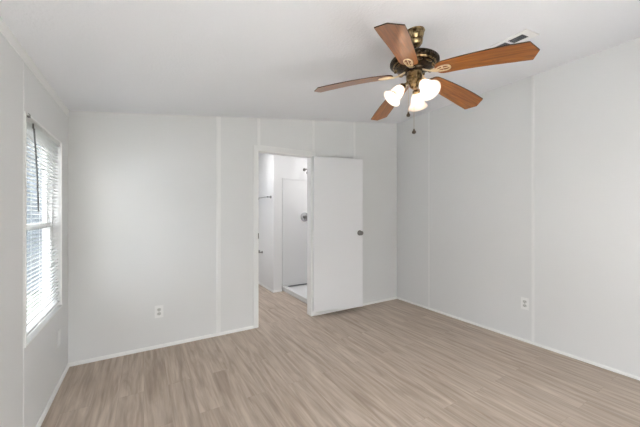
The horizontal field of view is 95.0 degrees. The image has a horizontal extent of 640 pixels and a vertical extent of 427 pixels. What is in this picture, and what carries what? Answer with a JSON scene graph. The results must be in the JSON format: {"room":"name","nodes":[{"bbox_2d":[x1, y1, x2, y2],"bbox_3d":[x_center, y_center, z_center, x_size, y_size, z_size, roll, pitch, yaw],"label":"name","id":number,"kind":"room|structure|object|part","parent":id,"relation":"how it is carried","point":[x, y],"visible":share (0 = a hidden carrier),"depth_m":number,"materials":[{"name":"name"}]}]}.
{"room":"empty bedroom","nodes":[
{"label":"empty bedroom","id":0,"kind":"room"},
{"bbox_2d":[0,32,67,426],"bbox_3d":[-1.101,0.214,0.686,0.100,2.112,4.010,0,0,-31],"label":"wall","id":1,"kind":"structure","parent":0,"point":[45,363],"depth_m":1.50,"materials":[{"name":"white paint"}]},
{"bbox_2d":[23,61,23,426],"bbox_3d":[-1.550,0.222,1.534,0.002,2.037,0.018,0,0,-31],"label":"trim","id":2,"kind":"structure","parent":1,"relation":"attached to","point":[23,61],"depth_m":1.53,"materials":[{"name":"white wood"}]},
{"bbox_2d":[0,16,68,116],"bbox_3d":[-1.055,-0.826,0.714,0.006,0.059,4.010,0,0,-31],"label":"trim","id":3,"kind":"structure","parent":1,"relation":"attached to","point":[6,32],"depth_m":1.59,"materials":[{"name":"white wood"}]},
{"bbox_2d":[24,111,62,347],"bbox_3d":[-1.801,0.085,1.864,0.112,1.246,0.796,0,0,-31],"label":"window","id":4,"kind":"structure","parent":1,"relation":"in","point":[27,339],"depth_m":2.09,"materials":[{"name":"white plastic"}]},
{"bbox_3d":[-1.831,-0.202,1.846,0.019,0.613,0.736,0,0,-31],"label":"sash","id":5,"kind":"part","parent":4,"relation":"part of","materials":[{"name":"white plastic"}]},
{"bbox_3d":[-1.813,0.371,1.856,0.019,0.613,0.736,0,0,-31],"label":"sash","id":6,"kind":"part","parent":4,"relation":"part of","materials":[{"name":"white plastic"}]},
{"bbox_3d":[-1.825,0.085,1.849,0.055,1.230,0.780,0,0,-31],"label":"frame","id":7,"kind":"part","parent":4,"relation":"part of","materials":[{"name":"white plastic"}]},
{"bbox_2d":[27,113,59,335],"bbox_3d":[-1.771,0.064,1.881,0.046,1.212,0.768,0,0,-31],"label":"window blind","id":8,"kind":"object","parent":4,"relation":"attached to","point":[43,135],"visible":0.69,"depth_m":1.84,"materials":[{"name":"white plastic"}]},
{"bbox_3d":[-1.779,0.663,1.877,0.026,0.014,0.768,0,0,-31],"label":"rail","id":9,"kind":"part","parent":8,"relation":"part of","materials":[{"name":"white plastic"}]},
{"bbox_3d":[-1.778,0.696,1.878,0.057,0.008,0.780,0,0,-31],"label":"sill","id":10,"kind":"part","parent":4,"relation":"part of","materials":[{"name":"white"}]},
{"bbox_2d":[36,363,69,426],"bbox_3d":[-1.053,1.255,0.715,0.012,0.030,4.010,0,0,-31],"label":"baseboard","id":11,"kind":"structure","parent":1,"relation":"attached to","point":[54,393],"depth_m":1.97,"materials":[{"name":"white"}]},
{"bbox_2d":[57,329,60,347],"bbox_3d":[-1.924,0.920,2.161,0.008,0.116,0.072,0,0,-31],"label":"wall plate","id":12,"kind":"object","parent":1,"relation":"attached to","point":[59,331],"visible":1,"depth_m":2.15,"materials":[{"name":"white plastic"}]},
{"bbox_2d":[68,110,396,362],"bbox_3d":[-0.539,-0.037,3.421,3.880,2.615,0.100,0,0,-31],"label":"wall","id":13,"kind":"structure","parent":0,"point":[142,186],"depth_m":2.83,"materials":[{"name":"white paint"}]},
{"bbox_2d":[155,305,162,317],"bbox_3d":[-1.521,0.927,2.768,0.072,0.116,0.009,0,0,-31],"label":"electrical outlet","id":14,"kind":"object","parent":13,"relation":"attached to","point":[158,309],"visible":1,"depth_m":2.77,"materials":[{"name":"white plastic"}]},
{"bbox_2d":[216,116,220,332],"bbox_3d":[-1.054,0.116,3.046,0.044,2.249,0.012,0,0,-31],"label":"trim","id":15,"kind":"structure","parent":13,"relation":"attached to","point":[218,118],"depth_m":3.04,"materials":[{"name":"white"}]},
{"bbox_2d":[69,297,396,366],"bbox_3d":[-0.467,1.255,3.399,3.780,0.030,0.012,0,0,-31],"label":"baseboard","id":16,"kind":"structure","parent":13,"relation":"attached to","point":[90,360],"depth_m":2.84,"materials":[{"name":"white"}]},
{"bbox_2d":[257,118,259,144],"bbox_3d":[-0.683,-0.916,3.273,0.036,0.298,0.006,0,0,-31],"label":"trim","id":17,"kind":"structure","parent":13,"relation":"attached to","point":[258,119],"depth_m":3.27,"materials":[{"name":"white wood"}]},
{"bbox_2d":[253,145,315,327],"bbox_3d":[-0.422,0.252,3.485,0.794,2.036,0.110,0,0,-31],"label":"trim","id":18,"kind":"structure","parent":13,"relation":"attached to","point":[257,149],"depth_m":3.38,"materials":[{"name":"white wood"}]},
{"bbox_2d":[312,120,314,151],"bbox_3d":[-0.083,-0.961,3.633,0.036,0.389,0.006,0,0,-31],"label":"trim","id":19,"kind":"structure","parent":13,"relation":"attached to","point":[313,121],"depth_m":3.63,"materials":[{"name":"white wood"}]},
{"bbox_2d":[312,156,362,311],"bbox_3d":[0.230,0.251,3.702,0.678,1.906,0.155,0,0,-18],"label":"door","id":20,"kind":"structure","parent":13,"relation":"in","point":[337,232],"depth_m":3.69,"materials":[{"name":"white paint"}]},
{"bbox_2d":[353,122,354,158],"bbox_3d":[0.466,0.001,3.963,0.036,2.479,0.006,0,0,-31],"label":"trim","id":21,"kind":"structure","parent":13,"relation":"attached to","point":[353,122],"depth_m":3.96,"materials":[{"name":"white wood"}]},
{"bbox_2d":[259,154,281,290],"bbox_3d":[-1.091,0.120,5.423,0.145,2.300,1.580,0,0,-31],"label":"wall","id":22,"kind":"structure","parent":0,"point":[270,165],"depth_m":4.82,"materials":[{"name":"white paint"}]},
{"bbox_2d":[259,282,281,292],"bbox_3d":[-1.093,1.255,5.414,0.157,0.030,1.592,0,0,-31],"label":"baseboard","id":23,"kind":"structure","parent":22,"relation":"attached to","point":[261,284],"depth_m":4.83,"materials":[{"name":"white wood"}]},
{"bbox_2d":[282,156,306,179],"bbox_3d":[-0.128,0.120,5.231,1.310,2.300,0.100,0,0,-31],"label":"wall","id":24,"kind":"structure","parent":0,"point":[292,167],"depth_m":4.99,"materials":[{"name":"white paint"}]},
{"bbox_2d":[0,0,639,122],"bbox_3d":[0.562,-1.130,1.685,3.980,0.576,4.210,0,0,-31],"label":"ceiling","id":25,"kind":"structure","parent":0,"point":[223,58],"depth_m":1.83,"materials":[{"name":"white paint"}]},
{"bbox_2d":[314,23,539,133],"bbox_3d":[0.606,-0.794,1.794,1.147,0.642,1.148,0,0,-31],"label":"ceiling fan","id":26,"kind":"object","parent":25,"relation":"hanging from","point":[411,61],"visible":1,"depth_m":1.70,"materials":[{"name":"brown wood"}]},
{"bbox_3d":[0.205,-0.810,1.834,0.488,0.087,0.134,0,0,8],"label":"blade","id":27,"kind":"part","parent":26,"relation":"part of","materials":[{"name":"brown wood"}]},
{"bbox_3d":[0.509,-0.797,2.140,0.134,0.087,0.488,0,-2,-10],"label":"blade","id":28,"kind":"part","parent":26,"relation":"part of","materials":[{"name":"brown wood"}]},
{"bbox_3d":[0.440,-0.716,1.775,0.116,0.127,0.119,0,0,44],"label":"lamp shade","id":29,"kind":"part","parent":26,"relation":"part of","materials":[{"name":"white glass"}]},
{"bbox_3d":[0.396,-0.822,1.447,0.134,0.070,0.490,0,0,28],"label":"blade","id":30,"kind":"part","parent":26,"relation":"part of","materials":[{"name":"brown wood"}]},
{"bbox_3d":[0.536,-0.707,1.767,0.011,0.209,0.002,0,0,-25],"label":"pull chain","id":31,"kind":"part","parent":26,"relation":"part of","materials":[{"name":"beige"}]},
{"bbox_3d":[0.600,-0.772,1.836,0.046,0.050,0.077,0,0,27],"label":"lamp arm","id":32,"kind":"part","parent":26,"relation":"part of","materials":[{"name":"gold metal"}]},
{"bbox_3d":[0.633,-0.716,1.905,0.119,0.127,0.116,0,0,-22],"label":"lamp shade","id":33,"kind":"part","parent":26,"relation":"part of","materials":[{"name":"white glass"}]},
{"bbox_3d":[0.610,-0.733,1.685,0.046,0.072,0.068,0,0,-20],"label":"light bulb","id":34,"kind":"part","parent":26,"relation":"part of","materials":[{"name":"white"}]},
{"bbox_3d":[0.618,-0.716,1.658,0.119,0.127,0.116,0,0,29],"label":"lamp shade","id":35,"kind":"part","parent":26,"relation":"part of","materials":[{"name":"white glass"}]},
{"bbox_3d":[0.893,-0.799,1.957,0.488,0.087,0.134,1,-1,-28],"label":"blade","id":36,"kind":"part","parent":26,"relation":"part of","materials":[{"name":"brown wood"}]},
{"bbox_3d":[0.854,-0.807,1.543,0.488,0.087,0.134,0,0,41],"label":"blade","id":37,"kind":"part","parent":26,"relation":"part of","materials":[{"name":"brown wood"}]},
{"bbox_2d":[483,29,538,49],"bbox_3d":[1.315,-1.208,2.114,0.175,0.030,0.390,0,0,-31],"label":"ceiling vent","id":38,"kind":"object","parent":25,"relation":"in","point":[526,34],"visible":0.54,"depth_m":2.02,"materials":[{"name":"white plastic"}]},
{"bbox_2d":[41,284,639,426],"bbox_3d":[-0.169,1.295,2.902,3.980,0.050,7.050,0,0,-31],"label":"floor","id":39,"kind":"structure","parent":0,"point":[396,362],"depth_m":2.23,"materials":[{"name":"brown laminate"}]},
{"bbox_2d":[282,168,306,303],"bbox_3d":[0.217,0.241,4.679,1.283,2.058,1.198,0,0,-31],"label":"shower stall","id":40,"kind":"object","parent":39,"relation":"on","point":[294,191],"visible":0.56,"depth_m":4.96,"materials":[{"name":"white plastic"}]},
{"bbox_2d":[397,37,639,376],"bbox_3d":[1.494,-0.037,3.902,0.100,2.615,6.850,0,0,-31],"label":"wall","id":41,"kind":"structure","parent":0,"point":[587,108],"depth_m":2.79,"materials":[{"name":"white paint"}]},
{"bbox_2d":[428,112,429,306],"bbox_3d":[1.444,-0.052,3.885,0.002,2.585,0.022,0,0,-31],"label":"trim","id":42,"kind":"structure","parent":41,"relation":"attached to","point":[428,112],"depth_m":3.88,"materials":[{"name":"white wood"}]},
{"bbox_2d":[397,297,639,380],"bbox_3d":[2.177,1.258,2.656,0.012,0.024,4.010,0,0,-31],"label":"baseboard","id":43,"kind":"structure","parent":41,"relation":"attached to","point":[440,312],"depth_m":2.80,"materials":[{"name":"white"}]},
{"bbox_2d":[521,297,528,309],"bbox_3d":[2.030,0.893,2.904,0.009,0.116,0.072,0,0,-31],"label":"electrical outlet","id":44,"kind":"object","parent":41,"relation":"attached to","point":[524,301],"visible":1,"depth_m":2.90,"materials":[{"name":"white plastic"}]},
{"bbox_2d":[532,75,533,341],"bbox_3d":[2.067,-0.052,2.845,0.006,2.585,0.022,0,0,-31],"label":"trim","id":45,"kind":"structure","parent":41,"relation":"attached to","point":[532,75],"depth_m":2.84,"materials":[{"name":"white wood"}]},
{"label":"outside","id":46,"kind":"structure","parent":0,"visible":0},
{"label":"ground","id":47,"kind":"structure","parent":46,"visible":0},
{"bbox_2d":[27,290,41,316],"bbox_3d":[-7.928,1.880,0.778,11.210,0.080,12.500,0,0,-31],"label":"lawn","id":48,"kind":"structure","parent":47,"relation":"on","point":[30,292],"depth_m":6.20,"materials":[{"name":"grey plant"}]},
{"bbox_2d":[27,138,41,290],"bbox_3d":[-8.527,-0.275,6.426,6.259,4.290,0.939,0,0,-31],"label":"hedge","id":49,"kind":"object","parent":48,"relation":"on","point":[37,232],"visible":0.04,"depth_m":6.98,"materials":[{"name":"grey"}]}
]}

